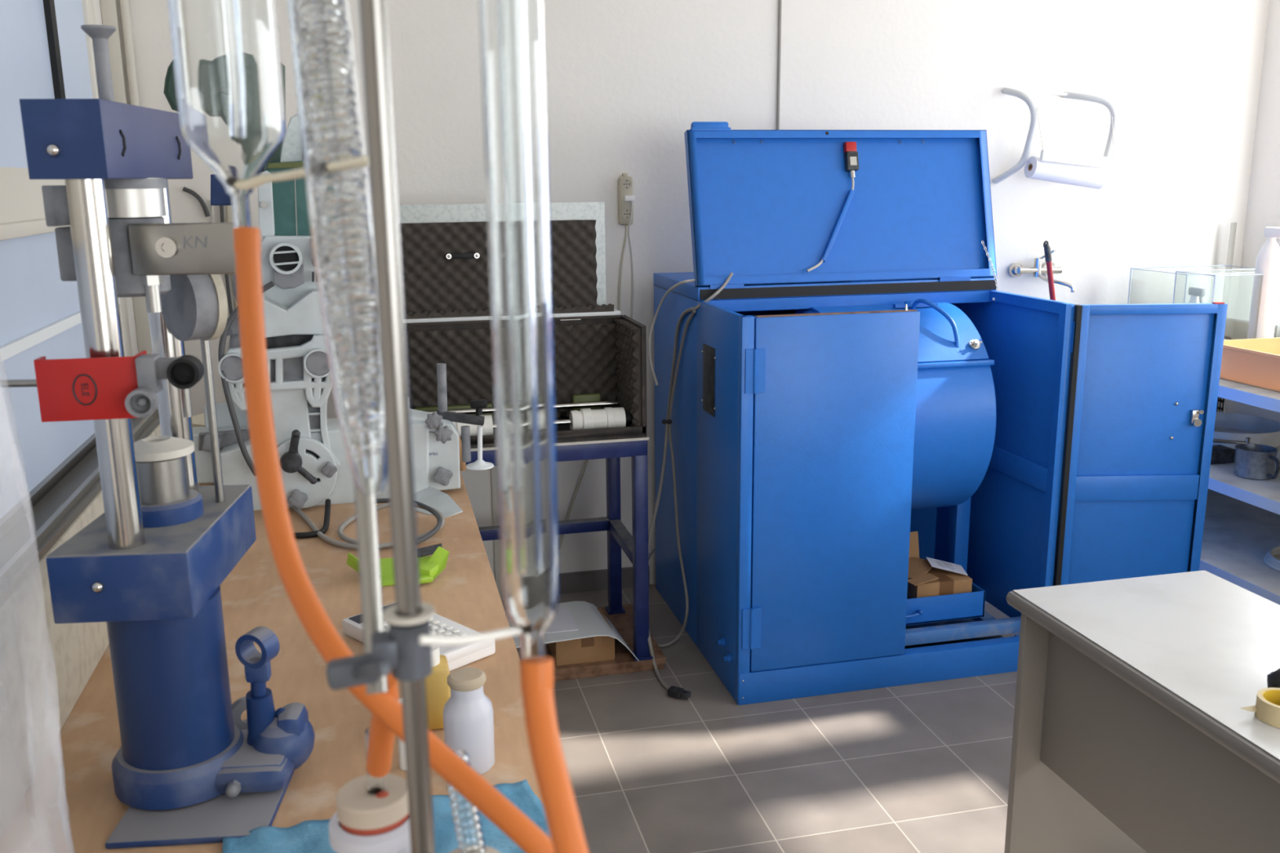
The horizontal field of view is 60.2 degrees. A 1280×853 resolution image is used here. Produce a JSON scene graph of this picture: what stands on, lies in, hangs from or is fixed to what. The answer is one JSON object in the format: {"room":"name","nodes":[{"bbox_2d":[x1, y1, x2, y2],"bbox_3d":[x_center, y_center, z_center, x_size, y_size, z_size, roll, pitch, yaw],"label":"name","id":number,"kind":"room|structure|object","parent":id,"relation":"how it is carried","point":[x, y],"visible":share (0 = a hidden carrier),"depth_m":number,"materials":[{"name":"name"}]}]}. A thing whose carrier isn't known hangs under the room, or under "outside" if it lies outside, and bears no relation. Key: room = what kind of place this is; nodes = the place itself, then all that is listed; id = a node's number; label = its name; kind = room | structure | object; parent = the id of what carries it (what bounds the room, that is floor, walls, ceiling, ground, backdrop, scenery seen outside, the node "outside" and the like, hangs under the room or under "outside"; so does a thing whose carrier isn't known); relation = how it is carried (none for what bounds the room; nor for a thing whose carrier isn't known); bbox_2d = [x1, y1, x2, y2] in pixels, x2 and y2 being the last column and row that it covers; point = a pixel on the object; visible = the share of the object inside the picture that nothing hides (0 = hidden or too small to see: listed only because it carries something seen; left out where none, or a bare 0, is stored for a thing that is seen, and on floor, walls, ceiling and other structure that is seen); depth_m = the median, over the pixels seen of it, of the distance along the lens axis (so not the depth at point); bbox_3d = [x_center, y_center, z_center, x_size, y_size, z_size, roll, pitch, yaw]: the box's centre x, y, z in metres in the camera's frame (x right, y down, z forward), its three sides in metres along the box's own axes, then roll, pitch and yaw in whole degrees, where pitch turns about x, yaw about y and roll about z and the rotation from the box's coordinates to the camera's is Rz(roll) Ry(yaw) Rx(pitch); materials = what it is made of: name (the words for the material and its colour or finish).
{"room":"materials testing laboratory","nodes":[
{"label":"materials testing laboratory","id":0,"kind":"room"},
{"bbox_2d":[0,0,161,837],"bbox_3d":[-1.099,-0.496,1.648,0.325,1.890,1.950,-4,13,-13],"label":"window","id":1,"kind":"structure","parent":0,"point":[51,490],"depth_m":1.89,"materials":[{"name":"white paint"}]},
{"bbox_2d":[93,0,138,356],"bbox_3d":[-1.125,0.022,0.914,0.100,2.900,6.250,-4,13,-13],"label":"wall","id":2,"kind":"structure","parent":0,"point":[96,3],"depth_m":3.86,"materials":[{"name":"paint"}]},
{"bbox_2d":[116,0,1269,584],"bbox_3d":[0.440,-0.789,4.462,4.840,2.900,0.100,-4,13,-13],"label":"wall","id":3,"kind":"structure","parent":0,"point":[626,80],"depth_m":4.41,"materials":[{"name":"paint"}]},
{"bbox_2d":[99,0,152,354],"bbox_3d":[-1.758,-0.638,3.886,0.089,2.900,0.034,-4,13,-13],"label":"trim","id":4,"kind":"structure","parent":3,"relation":"attached to","point":[109,11],"depth_m":3.75,"materials":[{"name":"beige"}]},
{"bbox_2d":[182,186,210,217],"bbox_3d":[-1.566,-0.793,3.895,0.084,0.107,0.016,-4,13,-13],"label":"cable","id":5,"kind":"object","parent":3,"relation":"hanging from","point":[193,193],"visible":1,"depth_m":3.89,"materials":[{"name":"grey plastic"}]},
{"bbox_2d":[210,205,227,353],"bbox_3d":[-1.513,-0.425,3.990,0.022,0.772,0.012,-4,13,-13],"label":"hanging cable","id":6,"kind":"object","parent":3,"relation":"hanging from","point":[212,211],"visible":0.09,"depth_m":3.92,"materials":[{"name":"grey plastic"}]},
{"bbox_2d":[219,205,232,315],"bbox_3d":[-1.481,-0.426,3.998,0.022,0.773,0.012,-4,13,-13],"label":"hanging cable","id":7,"kind":"object","parent":3,"relation":"hanging from","point":[221,207],"visible":0.22,"depth_m":3.98,"materials":[{"name":"grey plastic"}]},
{"bbox_2d":[226,205,237,308],"bbox_3d":[-1.459,-0.427,4.003,0.026,0.774,0.016,-4,13,-13],"label":"hanging cable","id":8,"kind":"object","parent":3,"relation":"hanging from","point":[228,207],"visible":0.16,"depth_m":3.92,"materials":[{"name":"beige plastic"}]},
{"bbox_2d":[490,466,502,599],"bbox_3d":[-0.463,0.233,4.400,0.255,0.950,0.028,-4,13,-13],"label":"trim","id":9,"kind":"structure","parent":3,"relation":"attached to","point":[493,470],"depth_m":4.40,"materials":[{"name":"beige"}]},
{"bbox_2d":[494,564,649,594],"bbox_3d":[-0.876,0.679,4.406,1.880,0.085,0.012,-4,13,-13],"label":"baseboard","id":10,"kind":"structure","parent":3,"relation":"attached to","point":[596,580],"depth_m":4.55,"materials":[{"name":"tile"}]},
{"bbox_2d":[617,173,633,225],"bbox_3d":[-0.054,-0.875,4.250,0.056,0.197,0.037,-4,13,-13],"label":"strip","id":11,"kind":"object","parent":3,"relation":"attached to","point":[625,185],"visible":0.99,"depth_m":4.24,"materials":[{"name":"beige plastic"}]},
{"bbox_2d":[558,225,627,549],"bbox_3d":[-0.190,-0.142,4.374,0.306,1.291,0.011,-4,13,-16],"label":"power cable","id":12,"kind":"object","parent":11,"relation":"hanging from","point":[626,228],"visible":0.62,"depth_m":4.33,"materials":[{"name":"beige plastic"}]},
{"bbox_2d":[622,208,630,218],"bbox_3d":[-0.050,-0.818,4.245,0.038,0.038,0.003,-4,13,-13],"label":"socket","id":13,"kind":"object","parent":11,"relation":"attached to","point":[625,212],"depth_m":4.24,"materials":[{"name":"grey plastic"}]},
{"bbox_2d":[622,178,631,189],"bbox_3d":[-0.051,-0.927,4.221,0.038,0.038,0.003,-4,13,-13],"label":"socket","id":14,"kind":"object","parent":11,"relation":"attached to","point":[626,183],"depth_m":4.22,"materials":[{"name":"grey plastic"}]},
{"bbox_2d":[623,195,635,201],"bbox_3d":[-0.041,-0.873,4.222,0.039,0.022,0.028,-4,13,-13],"label":"plug","id":15,"kind":"object","parent":11,"relation":"attached to","point":[626,197],"visible":1,"depth_m":4.21,"materials":[{"name":"white plastic"}]},
{"bbox_2d":[627,201,633,318],"bbox_3d":[-0.072,-0.388,4.338,0.108,0.983,0.050,-4,13,-13],"label":"power cable","id":16,"kind":"object","parent":15,"relation":"hanging from","point":[631,210],"visible":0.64,"depth_m":4.30,"materials":[{"name":"grey plastic"}]},
{"bbox_2d":[776,0,782,129],"bbox_3d":[0.546,-0.929,4.398,0.012,2.600,0.012,-4,13,-13],"label":"trim","id":17,"kind":"structure","parent":3,"relation":"attached to","point":[780,1],"depth_m":4.29,"materials":[{"name":"grey"}]},
{"bbox_2d":[1008,249,1075,292],"bbox_3d":[1.702,-0.656,4.644,0.230,0.173,0.178,-4,13,-13],"label":"tap","id":18,"kind":"object","parent":3,"relation":"attached to","point":[1016,269],"visible":0.96,"depth_m":4.68,"materials":[{"name":"silver metal"}]},
{"bbox_2d":[993,87,1119,183],"bbox_3d":[1.721,-1.197,4.535,0.480,0.388,0.184,-4,13,-13],"label":"holder","id":19,"kind":"object","parent":3,"relation":"attached to","point":[1051,156],"visible":1,"depth_m":4.50,"materials":[{"name":"grey"}]},
{"bbox_2d":[1024,155,1106,189],"bbox_3d":[1.750,-1.042,4.537,0.340,0.134,0.087,-4,13,-13],"label":"paper roll","id":20,"kind":"object","parent":19,"relation":"hanging from","point":[1091,177],"visible":0.99,"depth_m":4.50,"materials":[{"name":"white paper"}]},
{"bbox_2d":[501,583,1019,852],"bbox_3d":[1.193,1.344,1.776,4.840,0.100,6.450,-4,13,-13],"label":"floor","id":21,"kind":"structure","parent":0,"point":[925,767],"depth_m":3.22,"materials":[{"name":"grey tile"}]},
{"bbox_2d":[0,471,542,852],"bbox_3d":[-0.688,0.866,1.814,1.035,0.850,3.200,-4,13,-13],"label":"workbench","id":22,"kind":"object","parent":21,"relation":"on","point":[71,804],"visible":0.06,"depth_m":1.79,"materials":[{"name":"brown wood"}]},
{"bbox_2d":[0,98,315,848],"bbox_3d":[-0.615,0.044,1.466,0.309,0.905,0.376,-2,13,-5],"label":"press","id":23,"kind":"object","parent":22,"relation":"on","point":[187,768],"depth_m":1.40,"materials":[{"name":"blue paint"}]},
{"bbox_2d":[80,24,115,101],"bbox_3d":[-0.648,-0.435,1.332,0.038,0.090,0.038,-4,13,-13],"label":"bolt","id":24,"kind":"object","parent":23,"relation":"on","point":[100,34],"visible":0.9,"depth_m":1.32,"materials":[{"name":"grey metal"}]},
{"bbox_2d":[124,353,204,417],"bbox_3d":[-0.562,-0.045,1.311,0.086,0.077,0.054,-4,13,-13],"label":"clamp","id":25,"kind":"object","parent":23,"relation":"attached to","point":[183,372],"visible":1,"depth_m":1.30,"materials":[{"name":"grey metal"}]},
{"bbox_2d":[160,274,227,502],"bbox_3d":[-0.611,-0.057,1.536,0.110,0.343,0.042,10,17,40],"label":"gauge","id":26,"kind":"object","parent":23,"relation":"on","point":[195,307],"visible":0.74,"depth_m":1.49,"materials":[{"name":"grey metal"}]},
{"bbox_2d":[235,626,279,683],"bbox_3d":[-0.519,0.312,1.502,0.049,0.073,0.030,3,13,16],"label":"socket","id":27,"kind":"object","parent":23,"relation":"attached to","point":[257,665],"depth_m":1.49,"materials":[{"name":"blue paint"}]},
{"bbox_2d":[191,413,213,485],"bbox_3d":[-1.147,0.059,3.092,0.210,0.176,0.210,-4,13,-13],"label":"bucket","id":28,"kind":"object","parent":22,"relation":"on","point":[197,420],"visible":0.06,"depth_m":3.03,"materials":[{"name":"beige plastic"}]},
{"bbox_2d":[293,498,330,538],"bbox_3d":[-0.768,0.222,2.661,0.078,0.035,0.222,2,13,10],"label":"key","id":29,"kind":"object","parent":22,"relation":"on","point":[324,529],"visible":0.77,"depth_m":2.60,"materials":[{"name":"black metal"}]},
{"bbox_2d":[163,59,462,518],"bbox_3d":[-0.814,-0.354,2.788,0.734,1.146,0.375,0,13,1],"label":"machine","id":30,"kind":"object","parent":22,"relation":"on","point":[314,464],"visible":0.62,"depth_m":2.76,"materials":[{"name":"grey metal"}]},
{"bbox_2d":[217,280,275,475],"bbox_3d":[-0.951,-0.115,2.708,0.149,0.473,0.069,-7,14,-26],"label":"cord","id":31,"kind":"object","parent":30,"relation":"hanging from","point":[223,337],"visible":0.79,"depth_m":2.68,"materials":[{"name":"grey plastic"}]},
{"bbox_2d":[436,363,493,470],"bbox_3d":[-0.467,-0.031,2.962,0.145,0.282,0.081,2,13,13],"label":"clamp","id":32,"kind":"object","parent":30,"relation":"attached to","point":[477,420],"visible":0.94,"depth_m":2.94,"materials":[{"name":"grey metal"}]},
{"bbox_2d":[291,502,444,549],"bbox_3d":[-0.673,0.217,2.681,0.276,0.034,0.444,-12,17,-40],"label":"cord","id":33,"kind":"object","parent":22,"relation":"on","point":[353,544],"visible":0.57,"depth_m":2.57,"materials":[{"name":"grey plastic"}]},
{"bbox_2d":[328,727,410,852],"bbox_3d":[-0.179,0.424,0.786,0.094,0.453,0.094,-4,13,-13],"label":"jar","id":34,"kind":"object","parent":22,"relation":"on","point":[371,815],"visible":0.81,"depth_m":0.73,"materials":[{"name":"white plastic"}]},
{"bbox_2d":[234,0,522,852],"bbox_3d":[-0.114,0.140,0.573,0.200,1.100,0.341,-4,13,-13],"label":"stand","id":35,"kind":"object","parent":22,"relation":"on","point":[405,648],"visible":0.99,"depth_m":0.51,"materials":[{"name":"silver metal"}]},
{"bbox_2d":[167,0,286,228],"bbox_3d":[-0.239,-0.248,0.633,0.059,0.282,0.059,-4,13,-13],"label":"reservoir","id":36,"kind":"object","parent":35,"relation":"attached to","point":[227,60],"visible":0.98,"depth_m":0.62,"materials":[{"name":"clear glass"}]},
{"bbox_2d":[232,226,554,852],"bbox_3d":[-0.149,0.067,0.616,0.249,0.348,0.052,8,15,35],"label":"hose","id":37,"kind":"object","parent":36,"relation":"hanging from","point":[312,615],"visible":0.88,"depth_m":0.63,"materials":[{"name":"orange rubber"}]},
{"bbox_2d":[366,670,399,777],"bbox_3d":[-0.153,0.177,0.655,0.017,0.092,0.069,-5,13,-20],"label":"hose","id":38,"kind":"object","parent":37,"relation":"attached to","point":[381,739],"visible":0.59,"depth_m":0.66,"materials":[{"name":"orange rubber"}]},
{"bbox_2d":[287,0,387,494],"bbox_3d":[-0.160,-0.135,0.585,0.035,0.317,0.162,-5,14,-21],"label":"condenser","id":39,"kind":"object","parent":35,"relation":"on","point":[330,108],"visible":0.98,"depth_m":0.56,"materials":[{"name":"clear glass"}]},
{"bbox_2d":[478,0,559,659],"bbox_3d":[-0.054,-0.104,0.487,0.028,0.446,0.028,-4,13,-13],"label":"tube","id":40,"kind":"object","parent":35,"relation":"attached to","point":[513,41],"visible":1,"depth_m":0.49,"materials":[{"name":"clear glass"}]},
{"bbox_2d":[520,656,588,852],"bbox_3d":[-0.038,0.162,0.505,0.019,0.098,0.072,-6,14,-24],"label":"hose","id":41,"kind":"object","parent":40,"relation":"hanging from","point":[536,673],"visible":1,"depth_m":0.50,"materials":[{"name":"orange rubber"}]},
{"bbox_2d":[222,779,551,852],"bbox_3d":[-0.296,0.521,1.355,0.429,0.014,0.243,-4,13,-13],"label":"folded cloth","id":42,"kind":"object","parent":22,"relation":"on","point":[308,836],"visible":0.42,"depth_m":1.39,"materials":[{"name":"blue fabric"}]},
{"bbox_2d":[346,546,448,586],"bbox_3d":[-0.512,0.295,2.304,0.216,0.062,0.104,0,13,1],"label":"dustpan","id":43,"kind":"object","parent":22,"relation":"on","point":[429,566],"visible":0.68,"depth_m":2.31,"materials":[{"name":"green plastic"}]},
{"bbox_2d":[417,543,442,557],"bbox_3d":[-0.448,0.264,2.354,0.064,0.018,0.015,-10,16,-37],"label":"bristles","id":44,"kind":"object","parent":43,"relation":"on","point":[428,550],"visible":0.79,"depth_m":2.35,"materials":[{"name":"plastic"}]},
{"bbox_2d":[397,697,405,770],"bbox_3d":[-0.330,0.434,1.556,0.024,0.100,0.024,-4,13,-13],"label":"vial","id":45,"kind":"object","parent":22,"relation":"on","point":[401,744],"visible":0.16,"depth_m":1.55,"materials":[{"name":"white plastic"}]},
{"bbox_2d":[375,497,442,543],"bbox_3d":[-0.551,0.221,2.651,0.123,0.038,0.352,-6,14,-22],"label":"cord","id":46,"kind":"object","parent":22,"relation":"on","point":[439,521],"visible":0.62,"depth_m":2.61,"materials":[{"name":"grey plastic"}]},
{"bbox_2d":[342,602,495,671],"bbox_3d":[-0.398,0.372,1.976,0.283,0.037,0.137,11,17,43],"label":"calculator","id":47,"kind":"object","parent":22,"relation":"on","point":[457,655],"visible":0.2,"depth_m":1.94,"materials":[{"name":"white plastic"}]},
{"bbox_2d":[425,644,450,729],"bbox_3d":[-0.324,0.394,1.678,0.067,0.124,0.060,-4,13,-13],"label":"bottle","id":48,"kind":"object","parent":22,"relation":"on","point":[437,690],"visible":0.28,"depth_m":1.66,"materials":[{"name":"yellow plastic"}]},
{"bbox_2d":[458,435,466,471],"bbox_3d":[-0.516,0.076,3.155,0.037,0.102,0.024,-4,13,-13],"label":"strap","id":49,"kind":"object","parent":22,"relation":"on","point":[462,464],"visible":0.4,"depth_m":3.15,"materials":[{"name":"fabric"}]},
{"bbox_2d":[443,666,494,775],"bbox_3d":[-0.241,0.412,1.550,0.070,0.142,0.070,-4,13,-13],"label":"plastic bottle","id":50,"kind":"object","parent":22,"relation":"on","point":[468,713],"visible":0.9,"depth_m":1.52,"materials":[{"name":"white plastic"}]},
{"bbox_2d":[444,749,499,852],"bbox_3d":[-0.106,0.429,0.737,0.072,0.464,0.072,-4,13,-13],"label":"tube","id":51,"kind":"object","parent":22,"relation":"on","point":[466,821],"visible":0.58,"depth_m":0.69,"materials":[{"name":"clear glass"}]},
{"bbox_2d":[545,604,666,681],"bbox_3d":[-0.164,0.779,4.022,0.400,0.044,0.515,-4,13,-13],"label":"plywood board","id":52,"kind":"object","parent":21,"relation":"on","point":[623,663],"visible":0.45,"depth_m":3.81,"materials":[{"name":"brown wood"}]},
{"bbox_2d":[465,435,653,661],"bbox_3d":[-0.421,0.392,3.858,0.832,0.786,0.493,-4,13,-13],"label":"steel table","id":53,"kind":"object","parent":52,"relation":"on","point":[635,547],"visible":0.38,"depth_m":3.76,"materials":[{"name":"blue paint"}]},
{"bbox_2d":[398,201,647,448],"bbox_3d":[-0.402,-0.350,3.646,0.779,0.754,0.367,-4,13,-13],"label":"case","id":54,"kind":"object","parent":53,"relation":"on","point":[598,348],"visible":0.64,"depth_m":3.73,"materials":[{"name":"grey"}]},
{"bbox_2d":[413,403,492,416],"bbox_3d":[-0.631,-0.033,3.735,0.260,0.076,0.030,-4,13,-13],"label":"shaft","id":55,"kind":"object","parent":54,"relation":"in","point":[489,405],"visible":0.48,"depth_m":3.72,"materials":[{"name":"green metal"}]},
{"bbox_2d":[426,400,617,413],"bbox_3d":[-0.422,-0.060,3.738,0.706,0.018,0.018,-4,13,-13],"label":"shaft","id":56,"kind":"object","parent":54,"relation":"in","point":[607,403],"visible":0.34,"depth_m":3.77,"materials":[{"name":"silver metal"}]},
{"bbox_2d":[453,407,633,436],"bbox_3d":[-0.376,-0.006,3.635,0.744,0.084,0.084,-4,13,-13],"label":"shaft","id":57,"kind":"object","parent":54,"relation":"in","point":[607,417],"visible":0.59,"depth_m":3.65,"materials":[{"name":"silver metal"}]},
{"bbox_2d":[572,392,600,410],"bbox_3d":[-0.186,-0.068,3.837,0.095,0.091,0.030,-4,13,-13],"label":"box","id":58,"kind":"object","parent":54,"relation":"in","point":[580,397],"visible":0.49,"depth_m":3.82,"materials":[{"name":"green paint"}]},
{"bbox_2d":[504,600,639,661],"bbox_3d":[-0.365,0.732,3.823,0.665,0.112,0.320,-4,13,-13],"label":"board","id":59,"kind":"object","parent":52,"relation":"on","point":[589,621],"visible":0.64,"depth_m":3.79,"materials":[{"name":"white paint"}]},
{"bbox_2d":[544,608,578,633],"bbox_3d":[-0.319,0.675,3.821,0.180,0.003,0.200,-4,13,-13],"label":"paper sheet","id":60,"kind":"object","parent":59,"relation":"on","point":[563,620],"visible":0.43,"depth_m":3.80,"materials":[{"name":"white paper"}]},
{"bbox_2d":[547,608,614,666],"bbox_3d":[-0.213,0.738,3.881,0.205,0.098,0.242,-4,13,-13],"label":"box","id":61,"kind":"object","parent":52,"relation":"on","point":[598,648],"visible":0.51,"depth_m":3.77,"materials":[{"name":"cardboard"}]},
{"bbox_2d":[667,685,691,699],"bbox_3d":[0.129,0.873,3.615,0.074,0.026,0.035,7,15,29],"label":"connector","id":62,"kind":"object","parent":21,"relation":"on","point":[673,691],"visible":1,"depth_m":3.60,"materials":[{"name":"plastic"}]},
{"bbox_2d":[653,121,1227,705],"bbox_3d":[0.970,-0.154,4.009,1.652,1.849,1.225,-4,13,-13],"label":"tall cabinet","id":63,"kind":"object","parent":21,"relation":"on","point":[793,435],"visible":0.94,"depth_m":3.69,"materials":[{"name":"blue metal"}]},
{"bbox_2d":[648,547,655,560],"bbox_3d":[0.036,0.479,4.144,0.016,0.071,0.276,1,13,9],"label":"power cable","id":64,"kind":"object","parent":63,"relation":"attached to","point":[653,549],"visible":0.56,"depth_m":4.17,"materials":[{"name":"grey plastic"}]},
{"bbox_2d":[647,306,696,689],"bbox_3d":[0.095,0.206,3.841,0.176,1.234,0.637,3,13,14],"label":"power cable","id":65,"kind":"object","parent":63,"relation":"attached to","point":[664,684],"visible":0.79,"depth_m":4.01,"materials":[{"name":"grey plastic"}]},
{"bbox_2d":[662,419,672,424],"bbox_3d":[0.101,-0.018,4.128,0.018,0.036,0.092,-4,13,-13],"label":"cable tie","id":66,"kind":"object","parent":65,"relation":"attached to","point":[664,421],"visible":1,"depth_m":4.10,"materials":[{"name":"black plastic"}]},
{"bbox_2d":[648,279,695,386],"bbox_3d":[0.105,-0.339,3.971,0.063,0.415,0.411,-5,13,-17],"label":"power cable","id":67,"kind":"object","parent":63,"relation":"hanging from","point":[675,286],"visible":1,"depth_m":4.10,"materials":[{"name":"grey plastic"}]},
{"bbox_2d":[657,310,696,647],"bbox_3d":[0.081,0.177,3.990,0.176,1.223,0.284,-4,13,-13],"label":"power cable","id":68,"kind":"object","parent":63,"relation":"attached to","point":[693,313],"visible":0.85,"depth_m":4.05,"materials":[{"name":"grey plastic"}]},
{"bbox_2d":[695,272,733,309],"bbox_3d":[0.256,-0.456,3.716,0.136,0.120,0.041,-5,13,-17],"label":"power cable","id":69,"kind":"object","parent":63,"relation":"attached to","point":[731,274],"visible":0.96,"depth_m":3.71,"materials":[{"name":"grey plastic"}]},
{"bbox_2d":[844,151,858,177],"bbox_3d":[0.743,-0.919,3.878,0.042,0.092,0.045,-4,13,-13],"label":"switch","id":70,"kind":"object","parent":63,"relation":"attached to","point":[851,157],"depth_m":3.87,"materials":[{"name":"plastic"}]},
{"bbox_2d":[793,298,996,573],"bbox_3d":[0.818,0.125,3.994,0.775,1.194,0.730,-4,13,-13],"label":"drum","id":71,"kind":"object","parent":63,"relation":"in","point":[956,414],"visible":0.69,"depth_m":3.67,"materials":[{"name":"blue metal"}]},
{"bbox_2d":[906,582,985,625],"bbox_3d":[0.829,0.611,3.907,0.700,0.095,0.345,-4,13,-13],"label":"tray","id":72,"kind":"object","parent":63,"relation":"on","point":[925,610],"visible":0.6,"depth_m":3.82,"materials":[{"name":"blue metal"}]},
{"bbox_2d":[906,531,972,599],"bbox_3d":[1.012,0.524,3.918,0.259,0.240,0.236,-4,13,-13],"label":"carton","id":73,"kind":"object","parent":72,"relation":"in","point":[924,580],"visible":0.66,"depth_m":3.85,"materials":[{"name":"brown cardboard"}]},
{"bbox_2d":[925,556,968,575],"bbox_3d":[1.087,0.495,3.916,0.126,0.033,0.100,0,13,3],"label":"paper note","id":74,"kind":"object","parent":73,"relation":"on","point":[935,563],"visible":1,"depth_m":3.91,"materials":[{"name":"white paper"}]},
{"bbox_2d":[1043,240,1055,300],"bbox_3d":[1.825,-0.066,4.593,0.439,1.407,0.060,-4,13,-13],"label":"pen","id":75,"kind":"object","parent":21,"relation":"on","point":[1047,252],"visible":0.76,"depth_m":4.42,"materials":[{"name":"red"}]},
{"bbox_2d":[1004,570,1279,852],"bbox_3d":[1.271,0.892,1.845,0.520,0.751,1.635,-4,13,-13],"label":"office desk","id":76,"kind":"object","parent":21,"relation":"on","point":[1131,732],"visible":1,"depth_m":2.26,"materials":[{"name":"grey laminate"}]},
{"bbox_2d":[1240,687,1279,728],"bbox_3d":[1.093,0.482,1.878,0.098,0.036,0.086,-7,14,-28],"label":"tape roll","id":77,"kind":"object","parent":76,"relation":"on","point":[1266,708],"visible":1,"depth_m":1.88,"materials":[{"name":"beige paper"}]},
{"bbox_2d":[1266,668,1279,688],"bbox_3d":[1.159,0.459,1.960,0.080,0.060,0.080,-13,18,-43],"label":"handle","id":78,"kind":"object","parent":76,"relation":"on","point":[1273,678],"visible":0.67,"depth_m":1.96,"materials":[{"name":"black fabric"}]},
{"bbox_2d":[1199,222,1279,604],"bbox_3d":[2.489,0.075,3.835,0.850,1.450,2.290,-4,13,-13],"label":"shelving","id":79,"kind":"object","parent":21,"relation":"on","point":[1242,522],"visible":0.17,"depth_m":4.02,"materials":[{"name":"blue metal"}]},
{"bbox_2d":[1127,265,1254,303],"bbox_3d":[2.372,-0.495,4.654,0.473,0.332,0.344,-4,13,-13],"label":"tank","id":80,"kind":"object","parent":79,"relation":"on","point":[1131,300],"visible":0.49,"depth_m":4.73,"materials":[{"name":"white"}]},
{"bbox_2d":[1187,286,1205,303],"bbox_3d":[2.322,-0.457,4.639,0.082,0.255,0.082,7,15,31],"label":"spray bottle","id":81,"kind":"object","parent":80,"relation":"in","point":[1194,292],"visible":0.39,"depth_m":4.61,"materials":[{"name":"white plastic"}]},
{"bbox_2d":[1172,268,1263,303],"bbox_3d":[2.421,-0.433,4.327,0.613,0.352,0.214,-4,13,-13],"label":"tank","id":82,"kind":"object","parent":79,"relation":"on","point":[1239,268],"visible":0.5,"depth_m":4.32,"materials":[{"name":"white"}]},
{"bbox_2d":[1210,437,1250,464],"bbox_3d":[2.177,0.068,4.136,0.189,0.134,0.109,-4,13,-13],"label":"grease applicator","id":83,"kind":"object","parent":79,"relation":"on","point":[1220,454],"visible":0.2,"depth_m":4.12,"materials":[{"name":"metal"}]},
{"bbox_2d":[1212,411,1279,448],"bbox_3d":[2.376,0.018,4.484,0.420,0.075,0.420,-4,13,-13],"label":"basin","id":84,"kind":"object","parent":79,"relation":"on","point":[1228,426],"visible":0.48,"depth_m":4.55,"materials":[{"name":"grey metal"}]},
{"bbox_2d":[1219,337,1279,391],"bbox_3d":[2.381,-0.191,3.765,0.506,0.127,0.696,-4,13,-13],"label":"cardboard box","id":85,"kind":"object","parent":79,"relation":"on","point":[1255,362],"visible":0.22,"depth_m":3.87,"materials":[{"name":"brown cardboard"}]},
{"bbox_2d":[1233,443,1279,479],"bbox_3d":[2.196,0.128,3.940,0.136,0.103,0.153,4,14,21],"label":"mug","id":86,"kind":"object","parent":79,"relation":"on","point":[1253,461],"visible":1,"depth_m":3.90,"materials":[{"name":"metal"}]},
{"bbox_2d":[1263,545,1279,572],"bbox_3d":[2.391,0.483,3.918,0.309,0.042,0.311,-4,13,-13],"label":"coiled hose","id":87,"kind":"object","parent":79,"relation":"on","point":[1269,560],"visible":1,"depth_m":3.94,"materials":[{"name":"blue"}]},
{"bbox_2d":[1224,0,1279,422],"bbox_3d":[3.484,-0.261,1.982,0.100,2.900,6.250,-4,13,-13],"label":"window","id":88,"kind":"structure","parent":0,"point":[1263,209],"depth_m":4.82,"materials":[{"name":"paint"}]},
{"bbox_2d":[1247,226,1279,338],"bbox_3d":[2.384,-0.497,4.210,0.088,0.520,0.098,5,14,23],"label":"bottle","id":89,"kind":"object","parent":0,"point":[1265,290],"visible":0.66,"depth_m":4.18,"materials":[{"name":"white plastic"}]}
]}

